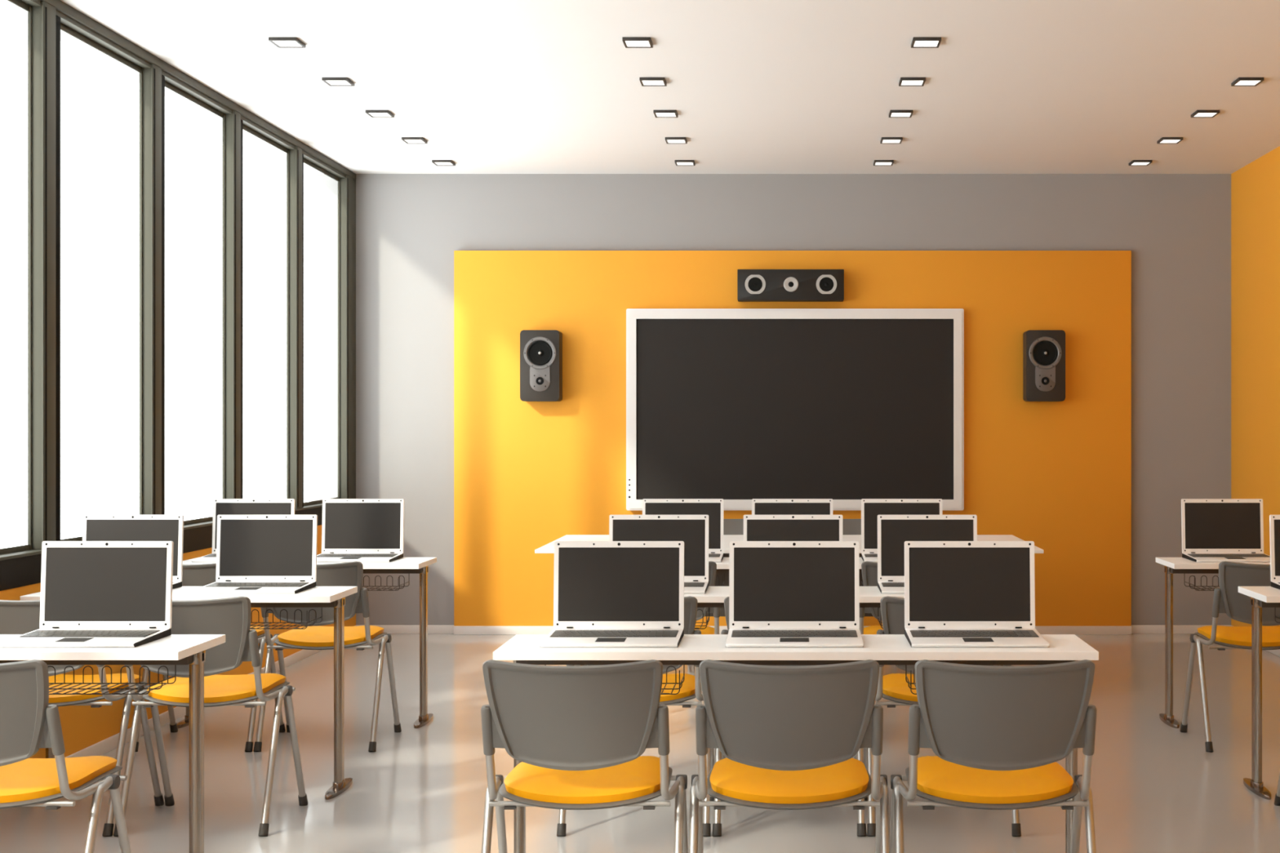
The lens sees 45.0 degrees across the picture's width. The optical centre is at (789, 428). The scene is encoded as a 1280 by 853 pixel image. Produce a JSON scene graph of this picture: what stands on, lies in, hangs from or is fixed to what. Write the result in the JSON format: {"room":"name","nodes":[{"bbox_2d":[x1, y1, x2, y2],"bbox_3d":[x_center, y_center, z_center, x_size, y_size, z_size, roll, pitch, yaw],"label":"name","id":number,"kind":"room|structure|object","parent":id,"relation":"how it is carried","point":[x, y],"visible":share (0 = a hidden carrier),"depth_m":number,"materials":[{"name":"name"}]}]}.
{"room":"computer lab","nodes":[
{"label":"computer lab","id":0,"kind":"room"},
{"bbox_2d":[0,524,355,758],"bbox_3d":[-2.974,-0.165,2.985,0.200,3.049,14.370,0,0,0],"label":"wall","id":1,"kind":"structure","parent":0,"point":[82,726],"depth_m":6.42,"materials":[{"name":"orange paint"}]},
{"bbox_2d":[0,0,43,554],"bbox_3d":[-2.905,-0.581,5.457,0.057,2.098,0.918,0,0,0],"label":"window","id":2,"kind":"structure","parent":1,"relation":"in","point":[19,3],"depth_m":5.91,"materials":[{"name":"grey metal"}]},
{"bbox_2d":[31,0,55,549],"bbox_3d":[-2.904,-0.591,5.963,0.063,2.118,0.095,0,0,0],"label":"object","id":3,"kind":"structure","parent":1,"relation":"attached to","point":[49,11],"depth_m":5.92,"materials":[{"name":"grey metal"}]},
{"bbox_2d":[55,14,152,541],"bbox_3d":[-2.905,-0.581,6.470,0.057,2.098,0.918,0,0,0],"label":"window","id":4,"kind":"structure","parent":1,"relation":"in","point":[59,26],"depth_m":6.25,"materials":[{"name":"grey metal"}]},
{"bbox_2d":[142,63,161,515],"bbox_3d":[-2.904,-0.591,6.977,0.063,2.118,0.095,0,0,0],"label":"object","id":5,"kind":"structure","parent":1,"relation":"attached to","point":[157,71],"depth_m":6.93,"materials":[{"name":"grey metal"}]},
{"bbox_2d":[0,502,322,591],"bbox_3d":[-2.938,0.530,3.482,0.152,0.124,13.376,0,0,0],"label":"trim","id":6,"kind":"structure","parent":1,"relation":"attached to","point":[22,568],"depth_m":5.84,"materials":[{"name":"black"}]},
{"bbox_2d":[20,0,355,179],"bbox_3d":[-2.933,-1.659,3.482,0.122,0.059,13.376,0,0,0],"label":"trim","id":7,"kind":"structure","parent":1,"relation":"attached to","point":[70,17],"depth_m":7.26,"materials":[{"name":"grey metal"}]},
{"bbox_2d":[161,74,234,524],"bbox_3d":[-2.905,-0.581,7.484,0.057,2.098,0.918,0,0,0],"label":"window","id":8,"kind":"structure","parent":1,"relation":"in","point":[164,84],"depth_m":7.91,"materials":[{"name":"grey metal"}]},
{"bbox_2d":[64,625,357,758],"bbox_3d":[-2.867,1.332,2.978,0.014,0.056,14.356,0,0,0],"label":"baseboard","id":9,"kind":"structure","parent":1,"relation":"attached to","point":[109,744],"depth_m":6.88,"materials":[{"name":"white paint"}]},
{"bbox_2d":[225,110,240,498],"bbox_3d":[-2.904,-0.591,7.990,0.063,2.118,0.095,0,0,0],"label":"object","id":10,"kind":"structure","parent":1,"relation":"attached to","point":[228,117],"depth_m":7.94,"materials":[{"name":"grey metal"}]},
{"bbox_2d":[240,119,297,508],"bbox_3d":[-2.905,-0.581,8.497,0.057,2.098,0.918,0,0,0],"label":"window","id":11,"kind":"structure","parent":1,"relation":"in","point":[244,127],"depth_m":8.95,"materials":[{"name":"grey metal"}]},
{"bbox_2d":[288,146,302,508],"bbox_3d":[-2.904,-0.591,9.004,0.063,2.118,0.095,0,0,0],"label":"trim","id":12,"kind":"structure","parent":1,"relation":"attached to","point":[291,152],"depth_m":8.96,"materials":[{"name":"grey metal"}]},
{"bbox_2d":[302,154,346,507],"bbox_3d":[-2.905,-0.581,9.511,0.057,2.098,0.918,0,0,0],"label":"window","id":13,"kind":"structure","parent":1,"relation":"in","point":[304,161],"depth_m":9.91,"materials":[{"name":"grey metal"}]},
{"bbox_2d":[339,174,355,498],"bbox_3d":[-2.904,-0.591,10.070,0.063,2.118,0.200,0,0,0],"label":"trim","id":14,"kind":"structure","parent":1,"relation":"attached to","point":[351,182],"depth_m":9.98,"materials":[{"name":"grey metal"}]},
{"bbox_2d":[0,0,1279,173],"bbox_3d":[0.029,-1.764,2.985,6.405,0.150,14.770,0,0,0],"label":"ceiling","id":15,"kind":"structure","parent":0,"point":[491,86],"depth_m":7.46,"materials":[{"name":"paint"}]},
{"bbox_2d":[268,36,306,48],"bbox_3d":[-2.187,-1.682,6.680,0.121,0.014,0.132,0,0,0],"label":"recessed light","id":16,"kind":"object","parent":15,"relation":"in","point":[279,42],"visible":1,"depth_m":6.66,"materials":[{"name":"grey plastic"}]},
{"bbox_2d":[272,40,302,46],"bbox_3d":[-2.187,-1.683,6.680,0.102,0.009,0.113,0,0,0],"label":"diffuser","id":17,"kind":"object","parent":16,"relation":"attached to","point":[277,43],"depth_m":6.68,"materials":[{"name":"white"}]},
{"bbox_2d":[321,77,354,86],"bbox_3d":[-2.187,-1.682,7.436,0.121,0.014,0.132,0,0,0],"label":"recessed light","id":18,"kind":"object","parent":15,"relation":"in","point":[331,82],"visible":1,"depth_m":7.42,"materials":[{"name":"grey plastic"}]},
{"bbox_2d":[365,110,394,117],"bbox_3d":[-2.187,-1.682,8.193,0.121,0.014,0.132,0,0,0],"label":"recessed light","id":19,"kind":"object","parent":15,"relation":"in","point":[373,113],"visible":1,"depth_m":8.18,"materials":[{"name":"grey plastic"}]},
{"bbox_2d":[401,137,427,143],"bbox_3d":[-2.187,-1.682,8.950,0.121,0.014,0.132,0,0,0],"label":"recessed light","id":20,"kind":"object","parent":15,"relation":"in","point":[407,140],"visible":1,"depth_m":8.93,"materials":[{"name":"grey"}]},
{"bbox_2d":[622,36,653,48],"bbox_3d":[-0.660,-1.682,6.680,0.121,0.014,0.132,0,0,0],"label":"recessed light","id":21,"kind":"object","parent":15,"relation":"in","point":[628,42],"visible":1,"depth_m":6.66,"materials":[{"name":"grey plastic"}]},
{"bbox_2d":[625,40,650,46],"bbox_3d":[-0.660,-1.683,6.680,0.102,0.009,0.113,0,0,0],"label":"diffuser","id":22,"kind":"object","parent":21,"relation":"attached to","point":[628,43],"depth_m":6.68,"materials":[{"name":"white"}]},
{"bbox_2d":[639,77,666,86],"bbox_3d":[-0.660,-1.682,7.436,0.121,0.014,0.132,0,0,0],"label":"recessed light","id":23,"kind":"object","parent":15,"relation":"in","point":[645,82],"visible":1,"depth_m":7.42,"materials":[{"name":"grey plastic"}]},
{"bbox_2d":[653,110,678,117],"bbox_3d":[-0.660,-1.682,8.193,0.121,0.014,0.132,0,0,0],"label":"recessed light","id":24,"kind":"object","parent":15,"relation":"in","point":[658,113],"visible":1,"depth_m":8.18,"materials":[{"name":"grey"}]},
{"bbox_2d":[665,137,687,143],"bbox_3d":[-0.660,-1.682,8.950,0.121,0.014,0.132,0,0,0],"label":"recessed light","id":25,"kind":"object","parent":15,"relation":"in","point":[668,140],"visible":1,"depth_m":8.93,"materials":[{"name":"grey"}]},
{"bbox_2d":[880,137,902,143],"bbox_3d":[0.596,-1.682,8.950,0.121,0.014,0.132,0,0,0],"label":"recessed light","id":26,"kind":"object","parent":15,"relation":"in","point":[884,140],"visible":1,"depth_m":8.93,"materials":[{"name":"grey"}]},
{"bbox_2d":[888,110,913,117],"bbox_3d":[0.596,-1.682,8.193,0.121,0.014,0.132,0,0,0],"label":"recessed light","id":27,"kind":"object","parent":15,"relation":"in","point":[893,113],"visible":1,"depth_m":8.18,"materials":[{"name":"grey"}]},
{"bbox_2d":[898,77,925,86],"bbox_3d":[0.596,-1.682,7.436,0.121,0.014,0.132,0,0,0],"label":"recessed light","id":28,"kind":"object","parent":15,"relation":"in","point":[904,82],"visible":1,"depth_m":7.42,"materials":[{"name":"grey plastic"}]},
{"bbox_2d":[911,36,941,48],"bbox_3d":[0.596,-1.682,6.680,0.121,0.014,0.132,0,0,0],"label":"recessed light","id":29,"kind":"object","parent":15,"relation":"in","point":[917,42],"visible":1,"depth_m":6.66,"materials":[{"name":"grey plastic"}]},
{"bbox_2d":[913,40,938,46],"bbox_3d":[0.596,-1.683,6.680,0.102,0.009,0.113,0,0,0],"label":"diffuser","id":30,"kind":"object","parent":29,"relation":"attached to","point":[916,43],"depth_m":6.68,"materials":[{"name":"white"}]},
{"bbox_2d":[1128,160,1152,165],"bbox_3d":[2.222,-1.682,9.706,0.121,0.014,0.132,0,0,0],"label":"recessed light","id":31,"kind":"object","parent":15,"relation":"in","point":[1134,162],"visible":1,"depth_m":9.68,"materials":[{"name":"grey"}]},
{"bbox_2d":[1156,137,1182,143],"bbox_3d":[2.222,-1.682,8.950,0.121,0.014,0.132,0,0,0],"label":"recessed light","id":32,"kind":"object","parent":15,"relation":"in","point":[1163,140],"visible":1,"depth_m":8.93,"materials":[{"name":"grey"}]},
{"bbox_2d":[1191,110,1219,117],"bbox_3d":[2.222,-1.682,8.193,0.121,0.014,0.132,0,0,0],"label":"recessed light","id":33,"kind":"object","parent":15,"relation":"in","point":[1197,113],"visible":1,"depth_m":8.18,"materials":[{"name":"grey plastic"}]},
{"bbox_2d":[1231,77,1263,86],"bbox_3d":[2.222,-1.682,7.436,0.121,0.014,0.132,0,0,0],"label":"recessed light","id":34,"kind":"object","parent":15,"relation":"in","point":[1240,82],"visible":1,"depth_m":7.42,"materials":[{"name":"grey plastic"}]},
{"bbox_2d":[0,633,1279,852],"bbox_3d":[0.029,1.420,2.985,6.405,0.120,14.770,0,0,0],"label":"floor","id":35,"kind":"structure","parent":0,"point":[1155,786],"depth_m":5.80,"materials":[{"name":"plastic"}]},
{"bbox_2d":[0,659,131,852],"bbox_3d":[-1.996,0.958,3.902,0.514,0.812,0.568,0,0,0],"label":"chair","id":36,"kind":"object","parent":35,"relation":"on","point":[28,724],"visible":1,"depth_m":3.78,"materials":[{"name":"grey plastic"}]},
{"bbox_2d":[0,755,117,803],"bbox_3d":[-1.996,0.903,3.974,0.404,0.060,0.400,0,0,0],"label":"seat cushion","id":37,"kind":"object","parent":36,"relation":"on","point":[28,780],"depth_m":3.88,"materials":[{"name":"orange fabric"}]},
{"bbox_2d":[0,600,164,835],"bbox_3d":[-2.515,0.958,5.288,0.514,0.812,0.568,0,0,0],"label":"chair","id":38,"kind":"object","parent":35,"relation":"on","point":[16,617],"visible":0.43,"depth_m":5.18,"materials":[{"name":"grey plastic"}]},
{"bbox_2d":[48,673,142,702],"bbox_3d":[-2.515,0.903,5.360,0.404,0.060,0.400,0,0,0],"label":"seat cushion","id":39,"kind":"object","parent":38,"relation":"on","point":[115,677],"depth_m":5.23,"materials":[{"name":"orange fabric"}]},
{"bbox_2d":[0,634,225,852],"bbox_3d":[-2.233,0.985,4.364,1.134,0.750,0.353,0,0,0],"label":"table","id":40,"kind":"object","parent":35,"relation":"on","point":[175,650],"visible":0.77,"depth_m":4.35,"materials":[{"name":"white laminate"}]},
{"bbox_2d":[0,541,173,647],"bbox_3d":[-2.014,0.471,4.398,0.384,0.277,0.281,0,0,0],"label":"laptop","id":41,"kind":"object","parent":40,"relation":"on","point":[94,593],"visible":1,"depth_m":4.52,"materials":[{"name":"white plastic"}]},
{"bbox_2d":[47,665,176,694],"bbox_3d":[-1.972,0.704,4.332,0.403,0.068,0.198,0,0,0],"label":"wire basket","id":42,"kind":"object","parent":40,"relation":"on","point":[153,684],"depth_m":4.37,"materials":[{"name":"black metal"}]},
{"bbox_2d":[20,586,357,799],"bbox_3d":[-2.233,0.985,5.750,1.134,0.750,0.353,0,0,0],"label":"table","id":43,"kind":"object","parent":35,"relation":"on","point":[322,597],"visible":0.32,"depth_m":5.74,"materials":[{"name":"white laminate"}]},
{"bbox_2d":[82,515,183,589],"bbox_3d":[-2.531,0.471,5.784,0.384,0.277,0.281,0,0,0],"label":"laptop","id":44,"kind":"object","parent":43,"relation":"on","point":[95,527],"visible":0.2,"depth_m":5.91,"materials":[{"name":"white plastic"}]},
{"bbox_2d":[190,515,317,593],"bbox_3d":[-2.014,0.471,5.784,0.384,0.277,0.281,0,0,0],"label":"laptop","id":45,"kind":"object","parent":43,"relation":"on","point":[255,553],"visible":1,"depth_m":5.90,"materials":[{"name":"white plastic"}]},
{"bbox_2d":[249,607,322,629],"bbox_3d":[-1.972,0.704,5.718,0.403,0.068,0.198,0,0,0],"label":"wire basket","id":46,"kind":"object","parent":43,"relation":"on","point":[316,619],"depth_m":5.77,"materials":[{"name":"black"}]},
{"bbox_2d":[113,595,307,835],"bbox_3d":[-1.996,0.958,5.288,0.514,0.812,0.568,0,0,0],"label":"chair","id":47,"kind":"object","parent":35,"relation":"on","point":[230,617],"visible":0.74,"depth_m":5.16,"materials":[{"name":"grey plastic"}]},
{"bbox_2d":[146,673,285,702],"bbox_3d":[-1.996,0.903,5.360,0.404,0.060,0.400,0,0,0],"label":"seat cushion","id":48,"kind":"object","parent":47,"relation":"on","point":[217,688],"depth_m":5.21,"materials":[{"name":"orange fabric"}]},
{"bbox_2d":[135,563,285,751],"bbox_3d":[-2.515,0.958,6.622,0.514,0.812,0.568,0,0,0],"label":"chair","id":49,"kind":"object","parent":35,"relation":"on","point":[193,575],"visible":0.12,"depth_m":6.46,"materials":[{"name":"grey plastic"}]},
{"bbox_2d":[249,626,264,635],"bbox_3d":[-2.515,0.903,6.694,0.404,0.060,0.400,0,0,0],"label":"seat cushion","id":50,"kind":"object","parent":49,"relation":"on","point":[260,632],"depth_m":6.74,"materials":[{"name":"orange fabric"}]},
{"bbox_2d":[177,557,436,728],"bbox_3d":[-2.233,0.985,7.085,1.134,0.750,0.353,0,0,0],"label":"table","id":51,"kind":"object","parent":35,"relation":"on","point":[409,566],"visible":0.35,"depth_m":7.07,"materials":[{"name":"white laminate"}]},
{"bbox_2d":[191,498,294,562],"bbox_3d":[-2.531,0.471,7.118,0.384,0.277,0.281,0,0,0],"label":"laptop","id":52,"kind":"object","parent":51,"relation":"on","point":[220,506],"visible":0.33,"depth_m":7.24,"materials":[{"name":"white plastic"}]},
{"bbox_2d":[316,498,404,562],"bbox_3d":[-2.014,0.471,7.118,0.384,0.277,0.281,0,0,0],"label":"laptop","id":53,"kind":"object","parent":51,"relation":"on","point":[353,530],"visible":0.98,"depth_m":7.24,"materials":[{"name":"white plastic"}]},
{"bbox_2d":[362,573,409,591],"bbox_3d":[-1.972,0.704,7.052,0.403,0.068,0.198,0,0,0],"label":"wire basket","id":54,"kind":"object","parent":51,"relation":"on","point":[399,586],"depth_m":7.14,"materials":[{"name":"black"}]},
{"bbox_2d":[253,561,401,751],"bbox_3d":[-1.996,0.958,6.622,0.514,0.812,0.568,0,0,0],"label":"chair","id":55,"kind":"object","parent":35,"relation":"on","point":[316,637],"visible":0.73,"depth_m":6.49,"materials":[{"name":"grey plastic"}]},
{"bbox_2d":[277,625,384,646],"bbox_3d":[-1.996,0.903,6.694,0.404,0.060,0.400,0,0,0],"label":"seat cushion","id":56,"kind":"object","parent":55,"relation":"on","point":[313,636],"depth_m":6.54,"materials":[{"name":"orange fabric"}]},
{"bbox_2d":[480,659,688,852],"bbox_3d":[-0.519,0.958,3.902,0.514,0.812,0.568,0,0,0],"label":"chair","id":57,"kind":"object","parent":35,"relation":"on","point":[580,735],"visible":1,"depth_m":3.70,"materials":[{"name":"grey plastic"}]},
{"bbox_2d":[504,755,660,804],"bbox_3d":[-0.519,0.903,3.974,0.404,0.060,0.400,0,0,0],"label":"seat cushion","id":58,"kind":"object","parent":57,"relation":"on","point":[637,780],"depth_m":3.82,"materials":[{"name":"orange fabric"}]},
{"bbox_2d":[556,595,714,835],"bbox_3d":[-0.519,0.958,5.288,0.514,0.812,0.568,0,0,0],"label":"chair","id":59,"kind":"object","parent":35,"relation":"on","point":[691,689],"visible":0.27,"depth_m":5.15,"materials":[{"name":"grey plastic"}]},
{"bbox_2d":[659,673,694,702],"bbox_3d":[-0.519,0.903,5.360,0.404,0.060,0.400,0,0,0],"label":"seat cushion","id":60,"kind":"object","parent":59,"relation":"on","point":[686,692],"depth_m":5.22,"materials":[{"name":"orange fabric"}]},
{"bbox_2d":[694,561,719,634],"bbox_3d":[-0.519,0.958,6.622,0.514,0.812,0.568,0,0,0],"label":"chair","id":61,"kind":"object","parent":35,"relation":"on","point":[712,565],"visible":0.11,"depth_m":6.44,"materials":[{"name":"grey plastic"}]},
{"bbox_2d":[694,626,714,634],"bbox_3d":[-0.519,0.903,6.694,0.404,0.060,0.400,0,0,0],"label":"seat cushion","id":62,"kind":"object","parent":61,"relation":"on","point":[708,630],"depth_m":6.66,"materials":[{"name":"orange fabric"}]},
{"bbox_2d":[723,519,743,534],"bbox_3d":[-0.347,0.958,9.276,0.514,0.812,0.568,0,0,0],"label":"chair","id":63,"kind":"object","parent":35,"relation":"on","point":[731,526],"visible":0.02,"depth_m":9.53,"materials":[{"name":"grey plastic"}]},
{"bbox_2d":[711,596,866,835],"bbox_3d":[0.000,0.958,5.288,0.514,0.812,0.568,0,0,0],"label":"chair","id":64,"kind":"object","parent":35,"relation":"on","point":[717,825],"visible":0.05,"depth_m":5.12,"materials":[{"name":"grey plastic"}]},
{"bbox_2d":[688,659,889,852],"bbox_3d":[0.000,0.958,3.902,0.514,0.812,0.568,0,0,0],"label":"chair","id":65,"kind":"object","parent":35,"relation":"on","point":[789,737],"visible":1,"depth_m":3.70,"materials":[{"name":"grey plastic"}]},
{"bbox_2d":[710,757,868,804],"bbox_3d":[0.000,0.903,3.974,0.404,0.060,0.400,0,0,0],"label":"seat cushion","id":66,"kind":"object","parent":65,"relation":"on","point":[731,782],"depth_m":3.82,"materials":[{"name":"orange fabric"}]},
{"bbox_2d":[534,534,1044,666],"bbox_3d":[-0.001,0.985,8.252,2.559,0.750,1.087,0,0,0],"label":"desk","id":67,"kind":"object","parent":35,"relation":"on","point":[548,548],"visible":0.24,"depth_m":8.33,"materials":[{"name":"white laminate"}]},
{"bbox_2d":[715,557,863,586],"bbox_3d":[0.018,0.985,7.085,1.655,0.750,0.353,0,0,0],"label":"table","id":68,"kind":"object","parent":35,"relation":"on","point":[722,567],"visible":0.05,"depth_m":7.04,"materials":[{"name":"white laminate"}]},
{"bbox_2d":[642,498,723,562],"bbox_3d":[-0.502,0.471,7.118,0.384,0.277,0.281,0,0,0],"label":"laptop","id":69,"kind":"object","parent":68,"relation":"on","point":[713,508],"visible":0.42,"depth_m":7.24,"materials":[{"name":"white plastic"}]},
{"bbox_2d":[751,498,832,515],"bbox_3d":[0.015,0.471,7.118,0.384,0.277,0.281,0,0,0],"label":"laptop","id":70,"kind":"object","parent":68,"relation":"on","point":[759,506],"visible":0.14,"depth_m":7.24,"materials":[{"name":"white plastic"}]},
{"bbox_2d":[861,498,942,562],"bbox_3d":[0.531,0.471,7.118,0.384,0.277,0.281,0,0,0],"label":"laptop","id":71,"kind":"object","parent":68,"relation":"on","point":[871,508],"visible":0.4,"depth_m":7.24,"materials":[{"name":"white plastic"}]},
{"bbox_2d":[580,586,1004,666],"bbox_3d":[0.018,0.985,5.750,1.655,0.750,0.353,0,0,0],"label":"table","id":72,"kind":"object","parent":35,"relation":"on","point":[714,596],"visible":0.05,"depth_m":5.66,"materials":[{"name":"white laminate"}]},
{"bbox_2d":[608,515,708,593],"bbox_3d":[-0.502,0.471,5.784,0.384,0.277,0.281,0,0,0],"label":"laptop","id":73,"kind":"object","parent":72,"relation":"on","point":[692,530],"visible":0.47,"depth_m":5.91,"materials":[{"name":"white plastic"}]},
{"bbox_2d":[694,607,709,629],"bbox_3d":[-0.504,0.704,5.718,0.403,0.068,0.198,0,0,0],"label":"wire basket","id":74,"kind":"object","parent":72,"relation":"on","point":[707,621],"depth_m":5.72,"materials":[{"name":"black"}]},
{"bbox_2d":[743,515,842,541],"bbox_3d":[0.015,0.471,5.784,0.384,0.277,0.281,0,0,0],"label":"laptop","id":75,"kind":"object","parent":72,"relation":"on","point":[756,527],"visible":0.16,"depth_m":5.91,"materials":[{"name":"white plastic"}]},
{"bbox_2d":[877,607,883,628],"bbox_3d":[0.537,0.704,5.718,0.403,0.068,0.198,0,0,0],"label":"wire basket","id":76,"kind":"object","parent":72,"relation":"on","point":[880,621],"depth_m":5.72,"materials":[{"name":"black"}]},
{"bbox_2d":[877,515,977,593],"bbox_3d":[0.531,0.471,5.784,0.384,0.277,0.281,0,0,0],"label":"laptop","id":77,"kind":"object","parent":72,"relation":"on","point":[893,531],"visible":0.36,"depth_m":5.91,"materials":[{"name":"white plastic"}]},
{"bbox_2d":[493,634,1098,852],"bbox_3d":[0.018,0.985,4.364,1.655,0.750,0.353,0,0,0],"label":"table","id":78,"kind":"object","parent":35,"relation":"on","point":[693,649],"visible":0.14,"depth_m":4.24,"materials":[{"name":"white laminate"}]},
{"bbox_2d":[539,541,684,647],"bbox_3d":[-0.502,0.471,4.398,0.384,0.277,0.281,0,0,0],"label":"laptop","id":79,"kind":"object","parent":78,"relation":"on","point":[606,593],"visible":1,"depth_m":4.52,"materials":[{"name":"white plastic"}]},
{"bbox_2d":[661,665,684,694],"bbox_3d":[-0.504,0.704,4.332,0.403,0.068,0.198,0,0,0],"label":"wire basket","id":80,"kind":"object","parent":78,"relation":"on","point":[683,678],"depth_m":4.36,"materials":[{"name":"black metal"}]},
{"bbox_2d":[725,541,863,647],"bbox_3d":[0.015,0.471,4.398,0.384,0.277,0.281,0,0,0],"label":"laptop","id":81,"kind":"object","parent":78,"relation":"on","point":[782,593],"visible":1,"depth_m":4.52,"materials":[{"name":"white plastic"}]},
{"bbox_2d":[905,665,916,694],"bbox_3d":[0.537,0.704,4.332,0.403,0.068,0.198,0,0,0],"label":"wire basket","id":82,"kind":"object","parent":78,"relation":"on","point":[910,683],"depth_m":4.35,"materials":[{"name":"black metal"}]},
{"bbox_2d":[904,541,1049,647],"bbox_3d":[0.531,0.471,4.398,0.384,0.277,0.281,0,0,0],"label":"laptop","id":83,"kind":"object","parent":78,"relation":"on","point":[957,593],"visible":1,"depth_m":4.52,"materials":[{"name":"white plastic"}]},
{"bbox_2d":[842,519,861,534],"bbox_3d":[0.387,0.958,9.276,0.514,0.812,0.568,0,0,0],"label":"chair","id":84,"kind":"object","parent":35,"relation":"on","point":[850,526],"visible":0.02,"depth_m":9.53,"materials":[{"name":"grey plastic"}]},
{"bbox_2d":[859,561,883,634],"bbox_3d":[0.516,0.958,6.622,0.514,0.812,0.568,0,0,0],"label":"chair","id":85,"kind":"object","parent":35,"relation":"on","point":[869,569],"visible":0.08,"depth_m":6.41,"materials":[{"name":"grey plastic"}]},
{"bbox_2d":[863,625,883,634],"bbox_3d":[0.516,0.903,6.694,0.404,0.060,0.400,0,0,0],"label":"seat cushion","id":86,"kind":"object","parent":85,"relation":"on","point":[870,629],"depth_m":6.68,"materials":[{"name":"orange fabric"}]},
{"bbox_2d":[863,595,1021,835],"bbox_3d":[0.516,0.958,5.288,0.514,0.812,0.568,0,0,0],"label":"chair","id":87,"kind":"object","parent":35,"relation":"on","point":[894,687],"visible":0.23,"depth_m":5.13,"materials":[{"name":"grey plastic"}]},
{"bbox_2d":[883,673,918,702],"bbox_3d":[0.516,0.903,5.360,0.404,0.060,0.400,0,0,0],"label":"seat cushion","id":88,"kind":"object","parent":87,"relation":"on","point":[895,687],"depth_m":5.21,"materials":[{"name":"orange fabric"}]},
{"bbox_2d":[889,659,1097,852],"bbox_3d":[0.516,0.958,3.902,0.514,0.812,0.568,0,0,0],"label":"chair","id":89,"kind":"object","parent":35,"relation":"on","point":[997,735],"visible":1,"depth_m":3.70,"materials":[{"name":"grey plastic"}]},
{"bbox_2d":[917,755,1073,804],"bbox_3d":[0.516,0.903,3.974,0.404,0.060,0.400,0,0,0],"label":"seat cushion","id":90,"kind":"object","parent":89,"relation":"on","point":[940,781],"depth_m":3.82,"materials":[{"name":"orange fabric"}]},
{"bbox_2d":[1155,557,1270,728],"bbox_3d":[2.298,0.985,7.085,1.134,0.750,0.353,0,0,0],"label":"table","id":91,"kind":"object","parent":35,"relation":"on","point":[1172,566],"visible":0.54,"depth_m":7.07,"materials":[{"name":"white laminate"}]},
{"bbox_2d":[1184,573,1219,591],"bbox_3d":[2.042,0.704,7.052,0.403,0.068,0.198,0,0,0],"label":"wire basket","id":92,"kind":"object","parent":91,"relation":"on","point":[1194,586],"depth_m":7.14,"materials":[{"name":"black metal"}]},
{"bbox_2d":[1181,498,1270,562],"bbox_3d":[2.046,0.471,7.118,0.384,0.277,0.281,0,0,0],"label":"laptop","id":93,"kind":"object","parent":91,"relation":"on","point":[1213,530],"visible":0.99,"depth_m":7.24,"materials":[{"name":"white plastic"}]},
{"bbox_2d":[1180,561,1279,751],"bbox_3d":[2.008,0.958,6.622,0.514,0.812,0.568,0,0,0],"label":"chair","id":94,"kind":"object","parent":35,"relation":"on","point":[1227,599],"visible":0.88,"depth_m":6.46,"materials":[{"name":"grey plastic"}]},
{"bbox_2d":[1197,625,1279,646],"bbox_3d":[2.008,0.903,6.694,0.404,0.060,0.400,0,0,0],"label":"seat cushion","id":95,"kind":"object","parent":94,"relation":"on","point":[1225,636],"depth_m":6.54,"materials":[{"name":"orange fabric"}]},
{"bbox_2d":[1238,586,1279,799],"bbox_3d":[2.298,0.985,5.750,1.134,0.750,0.353,0,0,0],"label":"table","id":96,"kind":"object","parent":35,"relation":"on","point":[1261,597],"visible":1,"depth_m":5.74,"materials":[{"name":"silver metal"}]},
{"bbox_2d":[1269,515,1279,589],"bbox_3d":[2.046,0.471,5.784,0.384,0.277,0.281,0,0,0],"label":"laptop","id":97,"kind":"object","parent":96,"relation":"on","point":[1274,520],"visible":1,"depth_m":5.91,"materials":[{"name":"white plastic"}]},
{"bbox_2d":[311,173,1231,625],"bbox_3d":[0.029,-0.165,10.270,6.405,3.049,0.200,0,0,0],"label":"wall","id":98,"kind":"structure","parent":0,"point":[1175,228],"depth_m":10.17,"materials":[{"name":"grey paint"}]},
{"bbox_2d":[453,250,1131,635],"bbox_3d":[0.022,0.092,10.128,4.470,2.535,0.044,0,0,0],"label":"panel","id":99,"kind":"object","parent":98,"relation":"attached to","point":[1055,476],"visible":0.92,"depth_m":10.12,"materials":[{"name":"orange paint"}]},
{"bbox_2d":[520,329,562,401],"bbox_3d":[-1.625,-0.409,10.042,0.255,0.463,0.156,0,0,0],"label":"wall speaker","id":100,"kind":"object","parent":99,"relation":"attached to","point":[540,350],"visible":1,"depth_m":9.98,"materials":[{"name":"grey plastic"}]},
{"bbox_2d":[737,269,844,302],"bbox_3d":[0.009,-0.937,10.044,0.694,0.200,0.147,0,0,0],"label":"speaker","id":101,"kind":"object","parent":99,"relation":"attached to","point":[753,285],"visible":1,"depth_m":9.98},
{"bbox_2d":[626,308,964,510],"bbox_3d":[0.037,-0.124,10.078,2.213,1.323,0.080,0,0,0],"label":"wall display","id":102,"kind":"object","parent":99,"relation":"attached to","point":[737,406],"visible":0.99,"depth_m":10.05,"materials":[{"name":"white"}]},
{"bbox_2d":[1022,329,1065,401],"bbox_3d":[1.670,-0.409,10.042,0.255,0.463,0.156,0,0,0],"label":"wall speaker","id":103,"kind":"object","parent":99,"relation":"attached to","point":[1043,350],"visible":1,"depth_m":9.98,"materials":[{"name":"grey plastic"}]},
{"bbox_2d":[357,625,1230,633],"bbox_3d":[0.029,1.332,10.163,5.805,0.056,0.014,0,0,0],"label":"baseboard","id":104,"kind":"structure","parent":98,"relation":"attached to","point":[388,628],"depth_m":10.16,"materials":[{"name":"white paint"}]},
{"bbox_2d":[1231,146,1279,626],"bbox_3d":[3.031,-0.165,2.985,0.200,3.049,14.370,0,0,0],"label":"wall","id":105,"kind":"structure","parent":0,"point":[1255,186],"depth_m":9.63,"materials":[{"name":"orange paint"}]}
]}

